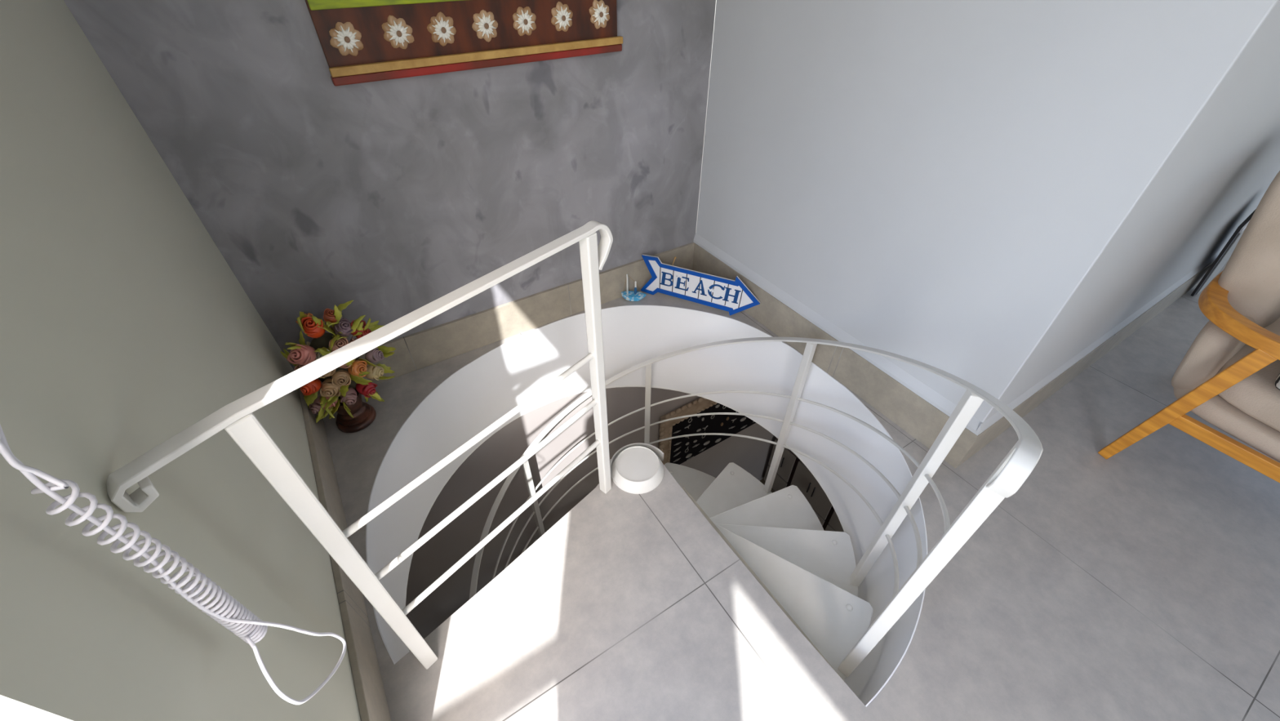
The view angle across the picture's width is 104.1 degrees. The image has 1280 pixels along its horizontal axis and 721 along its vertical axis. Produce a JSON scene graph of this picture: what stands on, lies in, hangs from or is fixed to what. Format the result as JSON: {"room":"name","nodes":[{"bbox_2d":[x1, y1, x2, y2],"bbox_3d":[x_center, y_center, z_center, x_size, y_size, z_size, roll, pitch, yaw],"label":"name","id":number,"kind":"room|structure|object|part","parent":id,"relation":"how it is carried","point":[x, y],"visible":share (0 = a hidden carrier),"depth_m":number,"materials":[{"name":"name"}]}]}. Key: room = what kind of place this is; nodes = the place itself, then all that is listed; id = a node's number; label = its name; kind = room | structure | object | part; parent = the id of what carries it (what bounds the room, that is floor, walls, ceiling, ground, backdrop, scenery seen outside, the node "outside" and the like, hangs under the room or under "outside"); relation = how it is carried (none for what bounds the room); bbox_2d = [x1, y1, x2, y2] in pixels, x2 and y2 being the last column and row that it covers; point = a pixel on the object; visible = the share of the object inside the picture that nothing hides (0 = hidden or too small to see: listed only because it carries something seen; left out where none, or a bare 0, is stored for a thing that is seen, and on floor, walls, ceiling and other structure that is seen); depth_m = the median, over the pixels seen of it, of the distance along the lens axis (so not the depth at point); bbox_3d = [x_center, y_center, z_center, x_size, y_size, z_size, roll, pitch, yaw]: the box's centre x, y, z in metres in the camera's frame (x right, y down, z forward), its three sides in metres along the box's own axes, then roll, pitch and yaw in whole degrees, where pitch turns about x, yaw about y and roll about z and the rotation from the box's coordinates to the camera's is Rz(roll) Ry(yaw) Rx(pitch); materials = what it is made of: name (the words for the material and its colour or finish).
{"room":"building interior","nodes":[
{"label":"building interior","id":0,"kind":"room"},
{"bbox_2d":[0,0,360,720],"bbox_3d":[0.110,0.737,-0.595,0.120,2.805,5.720,-23,47,-24],"label":"wall","id":1,"kind":"structure","parent":0,"point":[124,325],"depth_m":0.76,"materials":[{"name":"grey paint"}]},
{"bbox_2d":[0,424,346,704],"bbox_3d":[-0.515,0.186,0.537,0.075,0.840,0.235,-23,47,-24],"label":"coiled cord","id":2,"kind":"object","parent":1,"relation":"hanging from","point":[228,611],"visible":1,"depth_m":0.56,"materials":[{"name":"white plastic"}]},
{"bbox_2d":[298,387,391,720],"bbox_3d":[-0.903,0.543,1.502,0.017,0.179,1.515,-23,47,-24],"label":"baseboard","id":3,"kind":"structure","parent":1,"relation":"attached to","point":[372,703],"depth_m":1.33,"materials":[{"name":"tile"}]},
{"bbox_2d":[63,0,776,650],"bbox_3d":[-0.262,-0.233,2.690,4.750,5.740,0.120,-23,47,-24],"label":"wall","id":4,"kind":"structure","parent":0,"point":[391,197],"depth_m":1.85,"materials":[{"name":"grey paint"}]},
{"bbox_2d":[304,0,622,86],"bbox_3d":[-0.488,-1.187,1.507,0.993,0.524,0.037,-23,47,-24],"label":"wall art","id":5,"kind":"object","parent":4,"relation":"attached to","point":[361,41],"visible":1,"depth_m":1.56,"materials":[{"name":"brown wood"}]},
{"bbox_2d":[328,22,363,56],"bbox_3d":[-0.843,-0.920,1.432,0.090,0.086,0.007,-23,47,-24],"label":"flower","id":6,"kind":"object","parent":5,"relation":"on","point":[345,38],"depth_m":1.43,"materials":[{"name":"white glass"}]},
{"bbox_2d":[344,36,350,43],"bbox_3d":[-0.837,-0.916,1.427,0.015,0.016,0.006,-23,47,-24],"label":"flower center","id":7,"kind":"object","parent":5,"relation":"on","point":[347,39],"depth_m":1.43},
{"bbox_2d":[381,15,414,49],"bbox_3d":[-0.721,-0.976,1.488,0.088,0.089,0.007,-23,47,-24],"label":"flower","id":8,"kind":"object","parent":5,"relation":"on","point":[397,32],"depth_m":1.49,"materials":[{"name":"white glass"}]},
{"bbox_2d":[396,31,401,36],"bbox_3d":[-0.716,-0.970,1.483,0.015,0.016,0.006,-23,47,-24],"label":"flower","id":9,"kind":"object","parent":5,"relation":"on","point":[398,33],"depth_m":1.48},
{"bbox_2d":[426,12,456,46],"bbox_3d":[-0.611,-1.021,1.542,0.089,0.090,0.007,-23,47,-24],"label":"flower","id":10,"kind":"object","parent":5,"relation":"on","point":[441,26],"depth_m":1.54,"materials":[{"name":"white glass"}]},
{"bbox_2d":[441,26,446,33],"bbox_3d":[-0.605,-1.016,1.537,0.015,0.016,0.006,-23,47,-24],"label":"flower","id":11,"kind":"object","parent":5,"relation":"on","point":[443,28],"depth_m":1.54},
{"bbox_2d":[471,9,497,42],"bbox_3d":[-0.494,-1.069,1.599,0.088,0.089,0.007,-23,47,-24],"label":"flower","id":12,"kind":"object","parent":5,"relation":"on","point":[484,22],"depth_m":1.59,"materials":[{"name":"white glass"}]},
{"bbox_2d":[484,22,488,29],"bbox_3d":[-0.489,-1.066,1.592,0.015,0.016,0.006,-23,47,-24],"label":"flower","id":13,"kind":"object","parent":5,"relation":"on","point":[486,24],"depth_m":1.59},
{"bbox_2d":[512,6,536,35],"bbox_3d":[-0.380,-1.121,1.652,0.085,0.081,0.007,-23,47,-24],"label":"flower","id":14,"kind":"object","parent":5,"relation":"on","point":[524,18],"depth_m":1.65,"materials":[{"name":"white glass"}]},
{"bbox_2d":[523,18,528,25],"bbox_3d":[-0.377,-1.115,1.645,0.015,0.016,0.006,-23,47,-24],"label":"flower","id":15,"kind":"object","parent":5,"relation":"on","point":[525,20],"depth_m":1.64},
{"bbox_2d":[551,1,573,31],"bbox_3d":[-0.265,-1.172,1.705,0.085,0.088,0.007,-23,47,-24],"label":"flower","id":16,"kind":"object","parent":5,"relation":"on","point":[562,12],"depth_m":1.70,"materials":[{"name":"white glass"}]},
{"bbox_2d":[589,0,609,29],"bbox_3d":[-0.141,-1.223,1.766,0.083,0.086,0.007,-23,47,-24],"label":"flower","id":17,"kind":"object","parent":5,"relation":"on","point":[599,10],"depth_m":1.76,"materials":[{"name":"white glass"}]},
{"bbox_2d":[317,242,694,395],"bbox_3d":[-0.517,-0.227,2.366,1.918,0.179,0.015,-23,47,-24],"label":"baseboard","id":18,"kind":"structure","parent":4,"relation":"attached to","point":[430,346],"depth_m":2.31,"materials":[{"name":"tile"}]},
{"bbox_2d":[365,305,928,706],"bbox_3d":[0.008,0.489,2.117,1.963,0.553,1.706,4,42,3],"label":"curved wall","id":19,"kind":"structure","parent":4,"relation":"attached to","point":[480,393],"depth_m":2.32,"materials":[{"name":"white paint"}]},
{"bbox_2d":[658,396,755,464],"bbox_3d":[0.644,0.448,3.986,1.199,0.707,0.041,-23,47,-24],"label":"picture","id":20,"kind":"object","parent":4,"relation":"attached to","point":[677,451],"visible":0.59,"depth_m":3.89,"materials":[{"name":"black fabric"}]},
{"bbox_3d":[0.644,0.448,3.986,1.199,0.707,0.040,-23,47,-24],"label":"carved frame","id":21,"kind":"part","parent":20,"relation":"part of","materials":[{"name":"brown wood"}]},
{"bbox_2d":[404,385,844,606],"bbox_3d":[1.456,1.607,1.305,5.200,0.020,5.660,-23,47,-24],"label":"trim","id":22,"kind":"structure","parent":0,"point":[615,386],"depth_m":2.71,"materials":[{"name":"paint"}]},
{"bbox_2d":[760,478,774,492],"bbox_3d":[1.264,3.548,2.853,4.750,0.100,5.820,-23,47,-24],"label":"floor","id":23,"kind":"structure","parent":0,"point":[762,481],"depth_m":5.30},
{"bbox_2d":[469,337,1043,679],"bbox_3d":[0.011,1.176,2.550,1.777,3.880,1.776,-23,47,-24],"label":"spiral staircase","id":24,"kind":"structure","parent":23,"relation":"on","point":[811,571],"depth_m":1.79,"materials":[{"name":"white metal"}]},
{"bbox_3d":[-0.640,0.951,3.106,0.032,1.115,0.032,30,50,29],"label":"post","id":25,"kind":"part","parent":24,"relation":"part of","materials":[{"name":"white metal"}]},
{"bbox_3d":[0.044,0.421,3.030,0.032,1.094,0.032,2,42,1],"label":"post","id":26,"kind":"part","parent":24,"relation":"part of","materials":[{"name":"white metal"}]},
{"bbox_3d":[0.009,1.345,2.703,1.736,2.952,1.733,-23,47,-24],"label":"rail","id":27,"kind":"part","parent":24,"relation":"part of","materials":[{"name":"white metal"}]},
{"bbox_3d":[0.010,1.214,2.586,1.736,2.952,1.733,-23,47,-24],"label":"rail","id":28,"kind":"part","parent":24,"relation":"part of","materials":[{"name":"white metal"}]},
{"bbox_3d":[0.011,1.088,2.473,1.736,2.952,1.733,-23,47,-24],"label":"rail","id":29,"kind":"part","parent":24,"relation":"part of","materials":[{"name":"white metal"}]},
{"bbox_3d":[0.720,0.326,2.456,0.033,1.088,0.033,-23,47,-24],"label":"post","id":30,"kind":"part","parent":24,"relation":"part of","materials":[{"name":"white metal"}]},
{"bbox_3d":[0.849,0.477,1.617,0.034,1.063,0.034,11,43,11],"label":"post","id":31,"kind":"part","parent":24,"relation":"part of","materials":[{"name":"white metal"}]},
{"bbox_3d":[0.634,0.546,1.177,0.034,1.082,0.034,33,51,31],"label":"post","id":32,"kind":"part","parent":24,"relation":"part of","materials":[{"name":"white metal"}]},
{"bbox_2d":[764,437,844,531],"bbox_3d":[2.014,1.433,4.446,0.473,0.940,2.020,-23,47,-24],"label":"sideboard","id":33,"kind":"object","parent":23,"relation":"on","point":[791,470],"visible":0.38,"depth_m":4.66,"materials":[{"name":"brown paint"}]},
{"bbox_3d":[1.377,1.232,5.086,0.016,0.240,0.265,-23,47,-24],"label":"drawer","id":34,"kind":"part","parent":33,"relation":"part of","materials":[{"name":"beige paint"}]},
{"bbox_3d":[1.379,0.978,4.858,0.016,0.393,0.265,-23,47,-24],"label":"door","id":35,"kind":"part","parent":33,"relation":"part of","materials":[{"name":"beige paint"}]},
{"bbox_3d":[1.591,1.198,4.613,0.016,0.393,0.440,-23,47,-24],"label":"door","id":36,"kind":"part","parent":33,"relation":"part of","materials":[{"name":"beige paint"}]},
{"bbox_3d":[1.589,1.453,4.840,0.016,0.240,0.440,-23,47,-24],"label":"drawer","id":37,"kind":"part","parent":33,"relation":"part of","materials":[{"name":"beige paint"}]},
{"bbox_3d":[1.853,1.727,4.535,0.016,0.240,0.455,-23,47,-24],"label":"drawer","id":38,"kind":"part","parent":33,"relation":"part of","materials":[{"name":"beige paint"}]},
{"bbox_3d":[1.855,1.473,4.308,0.016,0.393,0.455,-23,47,-24],"label":"door","id":39,"kind":"part","parent":33,"relation":"part of","materials":[{"name":"beige paint"}]},
{"bbox_2d":[323,261,1279,720],"bbox_3d":[3.032,0.527,1.728,7.033,0.055,5.700,-23,47,-24],"label":"floor","id":40,"kind":"structure","parent":0,"point":[1141,582],"depth_m":1.47,"materials":[{"name":"tile"}]},
{"bbox_2d":[280,300,395,432],"bbox_3d":[-1.068,0.004,1.829,0.356,0.545,0.260,-23,47,-24],"label":"bouquet","id":41,"kind":"object","parent":40,"relation":"on","point":[342,388],"visible":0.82,"depth_m":1.77,"materials":[{"name":"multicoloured plant"}]},
{"bbox_2d":[106,220,613,669],"bbox_3d":[-0.367,0.278,1.191,0.051,0.993,0.912,28,49,27],"label":"guard railing","id":42,"kind":"object","parent":40,"relation":"on","point":[237,417],"visible":1,"depth_m":0.94,"materials":[{"name":"white metal"}]},
{"bbox_3d":[-0.565,0.441,1.018,0.036,0.979,0.036,29,49,28],"label":"post","id":43,"kind":"part","parent":42,"relation":"part of","materials":[{"name":"white metal"}]},
{"bbox_3d":[-0.363,-0.049,0.898,0.048,0.114,0.912,28,49,27],"label":"rail","id":44,"kind":"part","parent":42,"relation":"part of","materials":[{"name":"white metal"}]},
{"bbox_3d":[-0.118,0.085,1.421,0.031,0.979,0.031,29,49,28],"label":"post","id":45,"kind":"part","parent":42,"relation":"part of","materials":[{"name":"white metal"}]},
{"bbox_2d":[621,273,645,301],"bbox_3d":[-0.033,-0.374,2.555,0.128,0.152,0.056,8,42,8],"label":"sailboat","id":46,"kind":"object","parent":40,"relation":"on","point":[635,295],"visible":1,"depth_m":2.57,"materials":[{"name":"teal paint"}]},
{"bbox_2d":[640,254,760,315],"bbox_3d":[0.295,-0.376,2.495,0.630,0.237,0.040,17,44,18],"label":"arrow sign","id":47,"kind":"object","parent":40,"relation":"on","point":[733,296],"visible":0.99,"depth_m":2.49,"materials":[{"name":"white paint"}]},
{"bbox_2d":[681,486,847,684],"bbox_3d":[0.360,0.699,1.570,0.036,0.020,0.800,-23,47,-24],"label":"trim","id":48,"kind":"structure","parent":40,"relation":"attached to","point":[698,506],"depth_m":1.60,"materials":[{"name":"beige metal"}]},
{"bbox_2d":[1097,170,1279,482],"bbox_3d":[2.231,-0.011,1.502,0.850,1.042,0.962,-23,47,-24],"label":"armchair","id":49,"kind":"object","parent":40,"relation":"on","point":[1226,377],"visible":1,"depth_m":1.55,"materials":[{"name":"brown wood"}]},
{"bbox_3d":[1.769,0.165,1.645,0.033,0.582,0.141,-27,48,-27],"label":"leg","id":50,"kind":"part","parent":49,"relation":"part of","materials":[{"name":"brown wood"}]},
{"bbox_3d":[2.076,-0.097,1.747,0.650,0.283,0.130,-23,47,-24],"label":"panel","id":51,"kind":"part","parent":49,"relation":"part of","materials":[{"name":"beige fabric"}]},
{"bbox_3d":[2.254,0.182,1.624,0.710,0.106,0.689,-23,47,-24],"label":"seat","id":52,"kind":"part","parent":49,"relation":"part of","materials":[{"name":"beige fabric"}]},
{"bbox_3d":[2.224,-0.074,1.461,0.850,0.042,0.819,-23,47,-24],"label":"arm rail","id":53,"kind":"part","parent":49,"relation":"part of","materials":[{"name":"brown wood"}]},
{"bbox_2d":[1216,317,1279,431],"bbox_3d":[2.265,0.126,1.551,0.690,0.144,0.659,-23,47,-24],"label":"seat cushion","id":54,"kind":"object","parent":49,"relation":"on","point":[1252,404],"depth_m":1.55,"materials":[{"name":"beige fabric"}]},
{"bbox_2d":[1217,170,1279,327],"bbox_3d":[2.103,-0.413,1.598,0.530,0.571,0.252,-23,47,-24],"label":"cushion","id":55,"kind":"object","parent":49,"relation":"on","point":[1251,277],"depth_m":1.53,"materials":[{"name":"beige fabric"}]},
{"bbox_2d":[1274,373,1279,390],"bbox_3d":[2.010,-0.040,1.454,0.350,0.238,0.103,-23,47,-24],"label":"throw pillow","id":56,"kind":"object","parent":49,"relation":"on","point":[1277,383],"visible":1,"depth_m":1.46,"materials":[{"name":"white fabric"}]},
{"bbox_2d":[1190,209,1255,296],"bbox_3d":[2.809,-0.531,2.371,0.610,0.655,0.019,-23,47,-24],"label":"panel","id":57,"kind":"object","parent":40,"relation":"on","point":[1226,252],"visible":0.81,"depth_m":2.37,"materials":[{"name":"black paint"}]},
{"bbox_2d":[696,0,1279,422],"bbox_3d":[2.837,-1.962,2.447,5.000,2.805,1.589,-23,47,-24],"label":"wall","id":58,"kind":"structure","parent":0,"point":[979,193],"depth_m":1.51,"materials":[{"name":"white paint"}]},
{"bbox_2d":[692,241,979,468],"bbox_3d":[0.724,-0.126,2.263,0.015,0.179,1.600,-23,47,-24],"label":"baseboard","id":59,"kind":"structure","parent":58,"relation":"attached to","point":[920,419],"depth_m":2.06,"materials":[{"name":"tile"}]},
{"bbox_2d":[693,233,982,433],"bbox_3d":[0.722,-0.216,2.192,0.011,0.050,1.585,-23,47,-24],"label":"trim","id":60,"kind":"structure","parent":58,"relation":"attached to","point":[915,385],"depth_m":2.08,"materials":[{"name":"white paint"}]},
{"bbox_2d":[958,258,1229,466],"bbox_3d":[3.262,-0.575,2.787,5.000,0.179,0.015,-23,47,-24],"label":"baseboard","id":61,"kind":"structure","parent":58,"relation":"attached to","point":[1027,406],"depth_m":2.09,"materials":[{"name":"tile"}]},
{"bbox_2d":[974,249,1222,435],"bbox_3d":[3.257,-0.659,2.709,5.011,0.050,0.011,-23,47,-24],"label":"trim","id":62,"kind":"structure","parent":58,"relation":"attached to","point":[1079,356],"depth_m":2.01,"materials":[{"name":"white paint"}]}
]}

